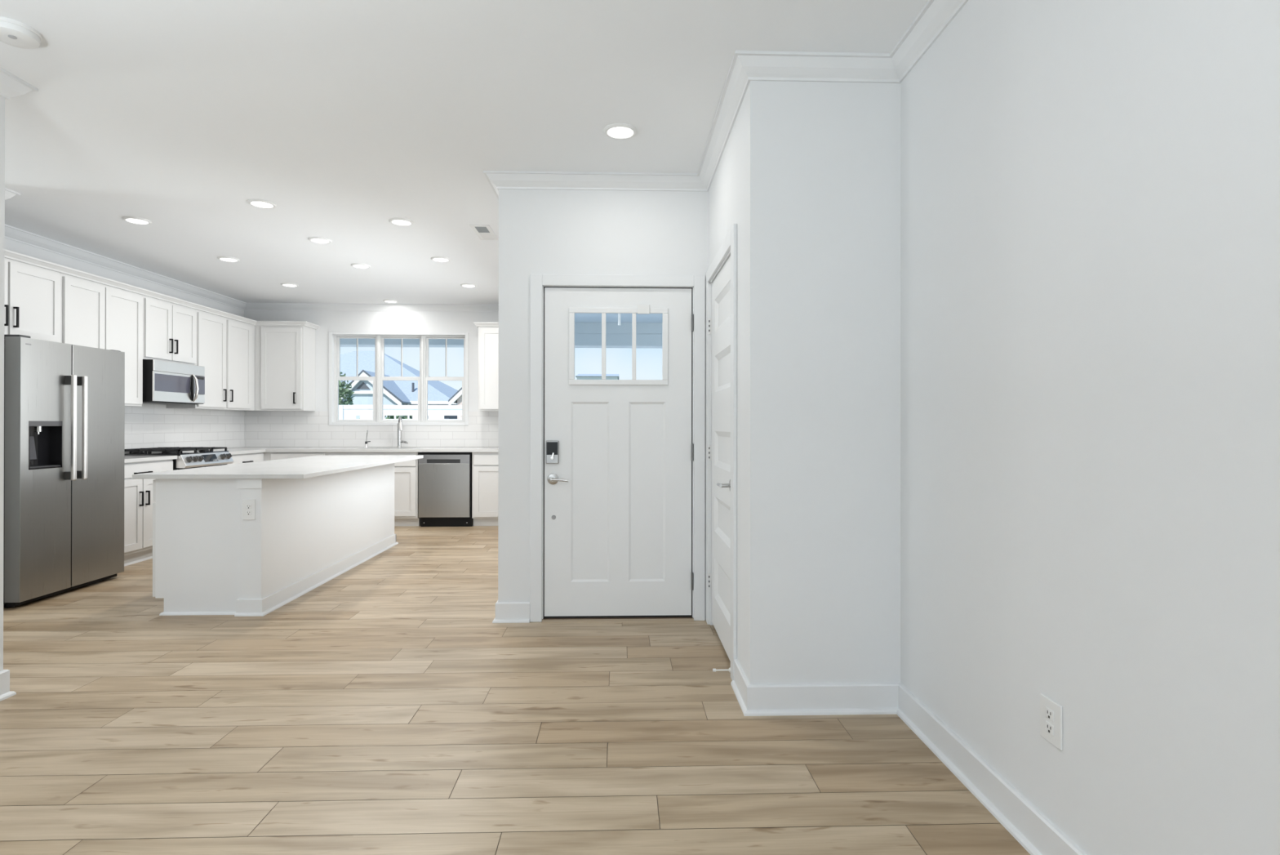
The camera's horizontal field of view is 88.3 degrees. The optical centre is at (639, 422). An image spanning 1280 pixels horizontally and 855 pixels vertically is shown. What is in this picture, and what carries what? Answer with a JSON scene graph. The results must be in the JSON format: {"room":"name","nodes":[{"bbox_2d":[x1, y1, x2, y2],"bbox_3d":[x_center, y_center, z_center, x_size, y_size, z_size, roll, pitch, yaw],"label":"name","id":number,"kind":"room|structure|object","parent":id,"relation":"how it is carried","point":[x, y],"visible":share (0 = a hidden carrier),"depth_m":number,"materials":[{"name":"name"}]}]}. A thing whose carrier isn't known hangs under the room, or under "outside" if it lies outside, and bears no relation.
{"room":"open-plan living room","nodes":[
{"label":"open-plan living room","id":0,"kind":"room"},
{"bbox_2d":[0,95,4,671],"bbox_3d":[-2.764,-0.162,-0.613,0.130,2.722,7.040,0,0,-2],"label":"wall","id":1,"kind":"structure","parent":0,"point":[2,99],"depth_m":2.90,"materials":[{"name":"paint"}]},
{"bbox_2d":[0,669,16,701],"bbox_3d":[-2.685,1.140,-0.599,0.030,0.118,7.070,0,0,-2],"label":"baseboard","id":2,"kind":"structure","parent":1,"relation":"attached to","point":[5,692],"depth_m":2.90,"materials":[{"name":"wood"}]},
{"bbox_2d":[0,66,38,99],"bbox_3d":[-2.660,-1.481,-0.568,0.077,0.082,7.117,0,0,-2],"label":"crown molding","id":3,"kind":"structure","parent":1,"relation":"attached to","point":[11,86],"depth_m":2.90,"materials":[{"name":"wood"}]},
{"bbox_2d":[4,238,244,410],"bbox_3d":[-5.021,-0.147,6.285,0.150,2.722,4.093,0,0,-2],"label":"wall","id":4,"kind":"structure","parent":0,"point":[11,245],"depth_m":6.15,"materials":[{"name":"paint"}]},
{"bbox_2d":[4,257,61,342],"bbox_3d":[-4.720,-0.907,4.774,0.356,0.595,0.919,0,0,-2],"label":"upper cabinet","id":5,"kind":"object","parent":4,"relation":"attached to","point":[32,293],"visible":0.8,"depth_m":4.97,"materials":[{"name":"wood"}]},
{"bbox_2d":[60,272,142,406],"bbox_3d":[-4.748,-0.678,5.682,0.356,1.048,0.897,0,0,-2],"label":"upper cabinet","id":6,"kind":"object","parent":4,"relation":"attached to","point":[93,314],"visible":0.47,"depth_m":5.70,"materials":[{"name":"wood"}]},
{"bbox_2d":[4,224,246,310],"bbox_3d":[-4.907,-1.467,6.291,0.077,0.082,4.093,0,0,-2],"label":"crown molding","id":7,"kind":"structure","parent":4,"relation":"attached to","point":[11,233],"depth_m":6.10,"materials":[{"name":"wood"}]},
{"bbox_2d":[142,294,195,364],"bbox_3d":[-4.772,-0.897,6.516,0.356,0.607,0.770,0,0,-2],"label":"upper cabinet","id":8,"kind":"object","parent":4,"relation":"attached to","point":[169,329],"visible":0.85,"depth_m":6.46,"materials":[{"name":"wood"}]},
{"bbox_2d":[142,359,204,404],"bbox_3d":[-4.712,-0.390,6.517,0.461,0.398,0.758,0,0,-2],"label":"microwave","id":9,"kind":"object","parent":8,"relation":"attached to","point":[164,382],"visible":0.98,"depth_m":6.41,"materials":[{"name":"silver metal"}]},
{"bbox_2d":[124,403,244,453],"bbox_3d":[-4.956,-0.141,6.744,0.008,0.888,3.179,0,0,-2],"label":"tiled wall","id":10,"kind":"structure","parent":4,"relation":"attached to","point":[144,427],"depth_m":7.12,"materials":[{"name":"white tile"}]},
{"bbox_2d":[165,309,254,410],"bbox_3d":[-4.801,-0.674,7.463,0.356,1.048,1.122,0,0,-2],"label":"upper cabinet","id":11,"kind":"object","parent":4,"relation":"attached to","point":[225,346],"visible":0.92,"depth_m":7.38,"materials":[{"name":"wood"}]},
{"bbox_2d":[244,310,498,518],"bbox_3d":[-3.080,-0.140,8.466,4.162,2.722,0.150,0,0,-2],"label":"wall","id":12,"kind":"structure","parent":0,"point":[327,321],"depth_m":8.38,"materials":[{"name":"paint"}]},
{"bbox_2d":[254,325,315,410],"bbox_3d":[-4.402,-0.672,8.168,0.584,1.048,0.363,0,0,-2],"label":"upper cabinet","id":13,"kind":"object","parent":12,"relation":"attached to","point":[285,355],"visible":1,"depth_m":8.03,"materials":[{"name":"wood"}]},
{"bbox_2d":[4,248,319,328],"bbox_3d":[-4.321,-1.212,6.340,0.635,0.048,4.025,0,0,-2],"label":"crown molding","id":14,"kind":"structure","parent":13,"relation":"on","point":[11,255],"depth_m":6.02,"materials":[{"name":"wood"}]},
{"bbox_2d":[244,410,498,447],"bbox_3d":[-2.999,0.081,8.388,4.003,0.454,0.008,0,0,-2],"label":"tiled wall","id":15,"kind":"structure","parent":12,"relation":"attached to","point":[262,428],"depth_m":8.36,"materials":[{"name":"white tile"}]},
{"bbox_2d":[244,302,498,311],"bbox_3d":[-3.001,-1.460,8.357,4.012,0.082,0.077,0,0,-2],"label":"crown molding","id":16,"kind":"structure","parent":12,"relation":"attached to","point":[249,306],"depth_m":8.34,"materials":[{"name":"wood"}]},
{"bbox_2d":[328,331,468,425],"bbox_3d":[-3.069,-0.559,8.451,1.755,1.183,0.151,0,0,-2],"label":"window","id":17,"kind":"structure","parent":12,"relation":"in","point":[337,377],"depth_m":8.40,"materials":[{"name":"plastic"}]},
{"bbox_2d":[377,334,423,422],"bbox_3d":[-3.070,-0.563,8.479,0.585,1.123,0.095,0,0,-2],"label":"window","id":18,"kind":"structure","parent":12,"relation":"in","point":[382,377],"depth_m":8.45,"materials":[{"name":"plastic"}]},
{"bbox_2d":[423,335,465,422],"bbox_3d":[-2.503,-0.562,8.504,0.549,1.123,0.080,0,0,-2],"label":"window","id":19,"kind":"structure","parent":12,"relation":"in","point":[426,338],"depth_m":8.47,"materials":[{"name":"plastic"}]},
{"bbox_2d":[473,321,498,411],"bbox_3d":[-1.548,-0.688,8.254,0.998,1.084,0.363,0,0,-2],"label":"upper cabinet","id":20,"kind":"object","parent":12,"relation":"attached to","point":[488,336],"depth_m":8.10,"materials":[{"name":"wood"}]},
{"bbox_2d":[0,0,928,304],"bbox_3d":[-2.925,-1.616,2.131,8.479,0.200,12.929,0,0,-2],"label":"ceiling","id":21,"kind":"structure","parent":0,"point":[350,117],"depth_m":3.23,"materials":[{"name":"paint"}]},
{"bbox_2d":[0,16,42,48],"bbox_3d":[-2.411,-1.491,2.537,0.164,0.046,0.164,0,0,-2],"label":"smoke detector","id":22,"kind":"object","parent":21,"relation":"attached to","point":[13,33],"visible":1,"depth_m":2.52,"materials":[{"name":"white plastic"}]},
{"bbox_2d":[122,216,151,224],"bbox_3d":[-3.748,-1.504,4.913,0.176,0.013,0.176,0,0,-2],"label":"recessed light","id":23,"kind":"object","parent":21,"relation":"in","point":[138,220],"visible":1,"depth_m":4.89,"materials":[{"name":"white plastic"}]},
{"bbox_2d":[217,256,239,262],"bbox_3d":[-3.783,-1.501,6.062,0.176,0.013,0.176,0,0,-2],"label":"recessed light","id":24,"kind":"object","parent":21,"relation":"in","point":[228,259],"visible":1,"depth_m":6.03,"materials":[{"name":"white plastic"}]},
{"bbox_2d":[247,199,276,208],"bbox_3d":[-2.601,-1.504,4.537,0.176,0.013,0.176,0,0,-2],"label":"recessed light","id":25,"kind":"object","parent":21,"relation":"in","point":[260,203],"visible":1,"depth_m":4.51,"materials":[{"name":"white plastic"}]},
{"bbox_2d":[280,282,298,287],"bbox_3d":[-3.817,-1.498,7.182,0.176,0.013,0.176,0,0,-2],"label":"recessed light","id":26,"kind":"object","parent":21,"relation":"in","point":[285,284],"visible":1,"depth_m":7.16,"materials":[{"name":"white plastic"}]},
{"bbox_2d":[307,236,332,244],"bbox_3d":[-2.639,-1.501,5.437,0.176,0.013,0.176,0,0,-2],"label":"recessed light","id":27,"kind":"object","parent":21,"relation":"in","point":[314,239],"visible":1,"depth_m":5.41,"materials":[{"name":"white plastic"}]},
{"bbox_2d":[351,262,370,268],"bbox_3d":[-2.675,-1.499,6.316,0.176,0.013,0.176,0,0,-2],"label":"recessed light","id":28,"kind":"object","parent":21,"relation":"in","point":[355,265],"visible":1,"depth_m":6.29,"materials":[{"name":"white plastic"}]},
{"bbox_2d":[382,299,398,302],"bbox_3d":[-3.075,-1.495,8.130,0.176,0.013,0.176,0,0,-2],"label":"recessed light","id":29,"kind":"object","parent":21,"relation":"in","point":[384,300],"visible":1,"depth_m":8.11,"materials":[{"name":"white plastic"}]},
{"bbox_2d":[388,217,413,226],"bbox_3d":[-1.788,-1.502,4.942,0.176,0.013,0.176,0,0,-2],"label":"recessed light","id":30,"kind":"object","parent":21,"relation":"in","point":[397,221],"visible":1,"depth_m":4.92,"materials":[{"name":"white plastic"}]},
{"bbox_2d":[431,256,450,262],"bbox_3d":[-1.832,-1.499,6.061,0.176,0.013,0.176,0,0,-2],"label":"recessed light","id":31,"kind":"object","parent":21,"relation":"in","point":[438,259],"visible":1,"depth_m":6.03,"materials":[{"name":"white plastic"}]},
{"bbox_2d":[460,283,476,287],"bbox_3d":[-1.871,-1.496,7.200,0.176,0.013,0.176,0,0,-2],"label":"recessed light","id":32,"kind":"object","parent":21,"relation":"in","point":[464,285],"visible":1,"depth_m":7.16,"materials":[{"name":"white plastic"}]},
{"bbox_2d":[469,224,498,239],"bbox_3d":[-1.230,-1.504,5.222,0.148,0.006,0.397,0,0,-2],"label":"ceiling vent","id":33,"kind":"object","parent":21,"relation":"in","point":[483,232],"visible":1,"depth_m":5.21,"materials":[{"name":"white plastic"}]},
{"bbox_2d":[475,226,489,232],"bbox_3d":[-1.228,-1.506,5.136,0.092,0.002,0.167,0,0,-2],"label":"grille","id":34,"kind":"object","parent":33,"relation":"attached to","point":[477,229],"depth_m":5.14,"materials":[{"name":"white metal"}]},
{"bbox_2d":[603,123,637,139],"bbox_3d":[-0.101,-1.504,3.412,0.176,0.013,0.176,0,0,-2],"label":"recessed light","id":35,"kind":"object","parent":21,"relation":"in","point":[615,131],"visible":1,"depth_m":3.39,"materials":[{"name":"white plastic"}]},
{"bbox_2d":[0,518,1030,854],"bbox_3d":[-2.950,1.266,2.048,8.229,0.120,12.929,0,0,-2],"label":"floor","id":36,"kind":"structure","parent":0,"point":[383,708],"depth_m":2.52,"materials":[{"name":"brown wood"}]},
{"bbox_2d":[3,334,124,608],"bbox_3d":[-4.425,0.318,4.718,0.908,1.785,0.904,0,0,-2],"label":"refrigerator","id":37,"kind":"object","parent":36,"relation":"on","point":[64,403],"visible":0.98,"depth_m":4.60,"materials":[{"name":"grey metal"}]},
{"bbox_2d":[4,336,76,602],"bbox_3d":[-4.046,0.304,4.477,0.164,1.723,0.398,0,0,-2],"label":"door","id":38,"kind":"structure","parent":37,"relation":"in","point":[40,380],"depth_m":4.43,"materials":[{"name":"metal"}]},
{"bbox_2d":[124,459,173,565],"bbox_3d":[-4.599,0.775,5.643,0.653,0.876,0.925,0,0,-2],"label":"base cabinet","id":39,"kind":"object","parent":36,"relation":"on","point":[138,493],"visible":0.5,"depth_m":5.67,"materials":[{"name":"wood"}]},
{"bbox_2d":[124,455,177,462],"bbox_3d":[-4.602,0.318,5.644,0.649,0.033,0.930,0,0,-2],"label":"countertop","id":40,"kind":"structure","parent":39,"relation":"on","point":[127,459],"depth_m":5.82,"materials":[{"name":"white stone"}]},
{"bbox_2d":[124,446,233,470],"bbox_3d":[-4.577,0.717,6.495,0.729,0.935,0.762,0,0,-2],"label":"gas range","id":41,"kind":"object","parent":36,"relation":"on","point":[188,457],"visible":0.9,"depth_m":6.34,"materials":[{"name":"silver metal"}]},
{"bbox_2d":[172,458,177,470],"bbox_3d":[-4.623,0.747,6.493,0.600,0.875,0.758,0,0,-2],"label":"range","id":42,"kind":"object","parent":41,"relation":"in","point":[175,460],"depth_m":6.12,"materials":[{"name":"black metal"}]},
{"bbox_2d":[124,450,228,455],"bbox_3d":[-4.612,0.299,6.494,0.658,0.020,0.762,0,0,-2],"label":"cooktop","id":43,"kind":"object","parent":41,"relation":"in","point":[131,452],"depth_m":6.24,"materials":[{"name":"black metal"}]},
{"bbox_2d":[226,452,263,464],"bbox_3d":[-4.648,0.779,7.274,0.653,0.876,0.784,0,0,-2],"label":"base cabinet","id":44,"kind":"object","parent":36,"relation":"on","point":[259,456],"visible":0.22,"depth_m":7.31,"materials":[{"name":"wood"}]},
{"bbox_2d":[197,447,498,454],"bbox_3d":[-2.981,0.324,7.660,4.010,0.033,1.462,0,0,-2],"label":"countertop","id":45,"kind":"structure","parent":44,"relation":"on","point":[233,451],"depth_m":7.69,"materials":[{"name":"white stone"}]},
{"bbox_2d":[364,430,370,447],"bbox_3d":[-3.412,0.200,8.229,0.073,0.217,0.058,0,0,25],"label":"filter faucet","id":46,"kind":"object","parent":45,"relation":"on","point":[366,442],"visible":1,"depth_m":8.24,"materials":[{"name":"metal"}]},
{"bbox_2d":[396,416,408,447],"bbox_3d":[-2.948,0.114,8.203,0.121,0.391,0.221,0,0,-30],"label":"kitchen faucet","id":47,"kind":"object","parent":45,"relation":"on","point":[400,441],"visible":1,"depth_m":8.23,"materials":[{"name":"silver metal"}]},
{"bbox_2d":[132,455,423,616],"bbox_3d":[-2.676,0.769,5.381,1.055,0.889,2.522,0,0,-2],"label":"kitchen island","id":48,"kind":"object","parent":36,"relation":"on","point":[318,518],"visible":1,"depth_m":4.26,"materials":[{"name":"wood"}]},
{"bbox_2d":[242,499,255,519],"bbox_3d":[-2.462,0.547,4.151,0.078,0.128,0.009,0,0,-2],"label":"wall outlet","id":49,"kind":"object","parent":48,"relation":"attached to","point":[248,505],"visible":1,"depth_m":4.15,"materials":[{"name":"white plastic"}]},
{"bbox_2d":[245,504,251,508],"bbox_3d":[-2.462,0.527,4.149,0.033,0.029,0.004,0,0,-2],"label":"receptacle","id":50,"kind":"object","parent":49,"relation":"attached to","point":[247,506],"depth_m":4.15,"materials":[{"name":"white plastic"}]},
{"bbox_2d":[245,510,251,515],"bbox_3d":[-2.462,0.566,4.149,0.033,0.029,0.004,0,0,-2],"label":"receptacle","id":51,"kind":"object","parent":49,"relation":"attached to","point":[247,512],"depth_m":4.15,"materials":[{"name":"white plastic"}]},
{"bbox_2d":[132,455,423,479],"bbox_3d":[-2.676,0.339,5.381,1.055,0.029,2.520,0,0,-2],"label":"island countertop","id":52,"kind":"structure","parent":48,"relation":"on","point":[304,467],"depth_m":4.68,"materials":[{"name":"white stone"}]},
{"bbox_2d":[263,452,326,460],"bbox_3d":[-4.031,0.781,8.011,0.724,0.876,0.692,0,0,-2],"label":"base cabinet","id":53,"kind":"object","parent":36,"relation":"on","point":[267,455],"visible":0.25,"depth_m":7.67,"materials":[{"name":"wood"}]},
{"bbox_2d":[326,452,420,525],"bbox_3d":[-3.142,0.782,8.038,1.051,0.876,0.692,0,0,-2],"label":"base cabinet","id":54,"kind":"object","parent":36,"relation":"on","point":[406,473],"visible":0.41,"depth_m":7.71,"materials":[{"name":"wood"}]},
{"bbox_2d":[417,452,472,526],"bbox_3d":[-2.295,0.783,8.048,0.614,0.870,0.668,0,0,-2],"label":"dishwasher","id":55,"kind":"object","parent":36,"relation":"on","point":[445,478],"visible":0.98,"depth_m":7.72,"materials":[{"name":"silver metal"}]},
{"bbox_2d":[469,452,471,517],"bbox_3d":[-2.294,0.732,8.060,0.604,0.767,0.643,0,0,-2],"label":"tub","id":56,"kind":"object","parent":55,"relation":"in","point":[470,453],"depth_m":7.75,"materials":[{"name":"black metal"}]},
{"bbox_2d":[471,452,498,525],"bbox_3d":[-1.501,0.783,8.088,0.963,0.876,0.692,0,0,-2],"label":"base cabinet","id":57,"kind":"object","parent":36,"relation":"on","point":[484,464],"visible":0.31,"depth_m":7.74,"materials":[{"name":"wood"}]},
{"bbox_2d":[497,189,708,619],"bbox_3d":[0.169,-0.148,4.136,2.072,2.722,0.160,0,0,-2],"label":"wall","id":58,"kind":"structure","parent":0,"point":[541,231],"depth_m":4.04,"materials":[{"name":"paint"}]},
{"bbox_2d":[492,601,529,622],"bbox_3d":[-0.783,1.153,4.010,0.224,0.118,0.030,0,0,-2],"label":"baseboard","id":59,"kind":"structure","parent":58,"relation":"attached to","point":[505,611],"depth_m":4.01,"materials":[{"name":"wood"}]},
{"bbox_2d":[483,170,706,191],"bbox_3d":[-0.258,-1.468,4.008,1.363,0.082,0.077,0,0,-2],"label":"crown molding","id":60,"kind":"structure","parent":58,"relation":"attached to","point":[502,180],"depth_m":4.00,"materials":[{"name":"wood"}]},
{"bbox_2d":[529,274,705,622],"bbox_3d":[-0.137,0.154,4.101,1.070,2.118,0.210,0,0,-2],"label":"door","id":61,"kind":"structure","parent":58,"relation":"in","point":[617,467],"depth_m":4.06,"materials":[{"name":"wood"},{"name":"clear glass"},{"name":"satin nickel"}]},
{"bbox_2d":[708,95,745,671],"bbox_3d":[0.496,-0.149,3.468,0.115,2.722,1.195,0,0,-2],"label":"wall","id":62,"kind":"structure","parent":0,"point":[726,192],"depth_m":3.01,"materials":[{"name":"paint"}]},
{"bbox_2d":[706,223,737,679],"bbox_3d":[0.464,0.144,3.551,0.176,2.135,0.986,0,0,-2],"label":"door","id":63,"kind":"structure","parent":62,"relation":"in","point":[722,273],"depth_m":3.58,"materials":[{"name":"wood"}]},
{"bbox_2d":[697,50,750,191],"bbox_3d":[0.405,-1.469,3.373,0.077,0.082,1.387,0,0,-2],"label":"crown molding","id":64,"kind":"structure","parent":62,"relation":"attached to","point":[737,82],"depth_m":3.19,"materials":[{"name":"wood"}]},
{"bbox_2d":[730,658,750,715],"bbox_3d":[0.440,1.151,2.887,0.030,0.118,0.333,0,0,-2],"label":"baseboard","id":65,"kind":"structure","parent":62,"relation":"attached to","point":[740,684],"depth_m":2.88,"materials":[{"name":"wood"}]},
{"bbox_2d":[712,666,730,671],"bbox_3d":[0.388,1.174,3.130,0.084,0.022,0.022,0,0,-2],"label":"door stop","id":66,"kind":"object","parent":65,"relation":"attached to","point":[729,668],"visible":1,"depth_m":3.13,"materials":[{"name":"beige plastic"}]},
{"bbox_2d":[744,80,900,684],"bbox_3d":[0.852,-0.150,2.824,0.786,2.722,0.115,0,0,-2],"label":"wall","id":67,"kind":"structure","parent":0,"point":[822,576],"depth_m":2.76,"materials":[{"name":"paint"}]},
{"bbox_2d":[735,50,899,83],"bbox_3d":[0.742,-1.471,2.728,0.713,0.082,0.077,0,0,-2],"label":"crown molding","id":68,"kind":"structure","parent":67,"relation":"attached to","point":[758,65],"depth_m":2.72,"materials":[{"name":"wood"}]},
{"bbox_2d":[744,682,900,715],"bbox_3d":[0.763,1.151,2.745,0.666,0.118,0.030,0,0,-2],"label":"baseboard","id":69,"kind":"structure","parent":67,"relation":"attached to","point":[873,698],"depth_m":2.74,"materials":[{"name":"wood"}]},
{"bbox_2d":[900,0,1279,854],"bbox_3d":[1.272,-0.158,-0.567,0.150,2.722,6.889,0,0,-2],"label":"wall","id":70,"kind":"structure","parent":0,"point":[1090,189],"depth_m":1.62,"materials":[{"name":"paint"}]},
{"bbox_2d":[889,0,968,83],"bbox_3d":[1.161,-1.478,-0.617,0.077,0.082,6.789,0,0,-2],"label":"crown molding","id":71,"kind":"structure","parent":70,"relation":"attached to","point":[935,15],"depth_m":2.48,"materials":[{"name":"wood"}]},
{"bbox_2d":[896,682,1087,854],"bbox_3d":[1.182,1.143,-0.623,0.030,0.118,6.789,0,0,-2],"label":"baseboard","id":72,"kind":"structure","parent":70,"relation":"attached to","point":[1033,829],"depth_m":2.08,"materials":[{"name":"wood"}]},
{"bbox_2d":[1040,693,1062,750],"bbox_3d":[1.120,0.814,1.799,0.009,0.118,0.088,0,0,-2],"label":"wall outlet","id":73,"kind":"object","parent":70,"relation":"attached to","point":[1051,712],"visible":1,"depth_m":1.79,"materials":[{"name":"white plastic"}]},
{"bbox_2d":[1045,706,1053,721],"bbox_3d":[1.118,0.795,1.799,0.004,0.029,0.033,0,0,-2],"label":"receptacle","id":74,"kind":"object","parent":73,"relation":"attached to","point":[1049,709],"depth_m":1.80,"materials":[{"name":"white plastic"}]},
{"bbox_2d":[1045,720,1053,736],"bbox_3d":[1.118,0.834,1.798,0.004,0.029,0.033,0,0,-2],"label":"receptacle","id":75,"kind":"object","parent":73,"relation":"attached to","point":[1049,724],"depth_m":1.80,"materials":[{"name":"white plastic"}]},
{"bbox_3d":[-0.861,-0.143,6.396,0.150,2.722,4.420,0,0,-2],"label":"wall","id":76,"kind":"structure","parent":0,"visible":0},
{"bbox_2d":[484,173,498,199],"bbox_3d":[-0.967,-1.464,6.203,0.077,0.082,4.507,0,0,-2],"label":"crown molding","id":77,"kind":"structure","parent":76,"relation":"attached to","point":[493,186],"depth_m":4.12,"materials":[{"name":"wood"}]},
{"label":"outside","id":78,"kind":"structure","parent":0,"visible":0},
{"bbox_3d":[-16.960,1.795,64.815,150.000,0.300,109.400,0,0,-2],"label":"lawn","id":79,"kind":"structure","parent":78,"visible":0},
{"bbox_2d":[338,371,355,404],"bbox_3d":[-8.295,0.014,18.041,0.925,3.054,1.052,0,0,-2],"label":"tree","id":80,"kind":"object","parent":79,"relation":"on","point":[342,391],"visible":0.25,"depth_m":18.02,"materials":[{"name":"green plant"}]},
{"bbox_2d":[359,415,412,418],"bbox_3d":[-6.537,0.624,17.708,3.236,1.900,0.814,0,0,-2],"label":"hedge","id":81,"kind":"object","parent":79,"relation":"on","point":[388,416],"visible":0.02,"depth_m":17.59,"materials":[{"name":"green plant"}]},
{"bbox_2d":[338,351,457,418],"bbox_3d":[-19.424,-1.528,41.593,17.670,6.230,11.690,0,0,-2],"label":"neighbor house","id":82,"kind":"structure","parent":79,"relation":"on","point":[394,392],"depth_m":38.88,"materials":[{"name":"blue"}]},
{"bbox_2d":[356,382,368,388],"bbox_3d":[-15.178,-2.038,36.145,0.730,0.370,0.080,0,0,-2],"label":"gable vent","id":83,"kind":"object","parent":82,"relation":"attached to","point":[360,384],"depth_m":36.11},
{"bbox_2d":[338,404,462,419],"bbox_3d":[-6.509,0.543,16.811,16.000,1.990,0.110,0,0,-2],"label":"fence","id":84,"kind":"object","parent":79,"relation":"on","point":[345,411],"visible":0.12,"depth_m":16.81,"materials":[{"name":"white plastic"}]},
{"bbox_2d":[448,386,462,418],"bbox_3d":[-6.022,-1.026,33.902,5.440,5.210,8.470,0,0,-2],"label":"house","id":85,"kind":"structure","parent":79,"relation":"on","point":[456,397],"depth_m":29.62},
{"bbox_2d":[575,373,618,379],"bbox_3d":[-3.373,-1.180,53.926,3.300,5.620,8.000,0,0,-2],"label":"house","id":86,"kind":"structure","parent":79,"relation":"on","point":[580,376],"depth_m":50.26,"materials":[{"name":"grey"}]},
{"bbox_3d":[-1.790,1.379,9.567,21.000,0.190,1.961,0,0,-2],"label":"porch slab","id":87,"kind":"object","parent":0,"visible":0},
{"bbox_3d":[-8.999,0.056,9.803,0.200,2.446,0.200,0,0,-2],"label":"porch post","id":88,"kind":"object","parent":87,"relation":"on","visible":0},
{"bbox_2d":[340,322,662,348],"bbox_3d":[-1.802,-1.332,10.028,15.000,0.343,0.350,0,0,-2],"label":"beam","id":89,"kind":"structure","parent":88,"relation":"on","point":[587,335],"depth_m":9.90,"materials":[{"name":"paint"}]},
{"bbox_2d":[574,313,662,322],"bbox_3d":[-1.716,-1.571,7.211,15.000,0.120,6.089,0,0,-2],"label":"ceiling","id":90,"kind":"structure","parent":89,"relation":"on","point":[579,317],"depth_m":9.48,"materials":[{"name":"paint"}]},
{"bbox_2d":[617,313,621,325],"bbox_3d":[-0.238,-1.317,7.599,0.120,0.385,0.120,0,0,-2],"label":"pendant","id":91,"kind":"object","parent":90,"relation":"hanging from","point":[619,314],"visible":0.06,"depth_m":7.59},
{"bbox_3d":[-5.593,-0.152,4.162,2.870,2.722,0.116,0,0,-2],"label":"wall","id":92,"kind":"structure","parent":0,"visible":0},
{"bbox_2d":[4,187,20,199],"bbox_3d":[-4.119,-1.471,4.209,0.077,0.082,0.270,0,0,-2],"label":"crown molding","id":93,"kind":"structure","parent":92,"relation":"attached to","point":[9,193],"depth_m":4.29,"materials":[{"name":"wood"}]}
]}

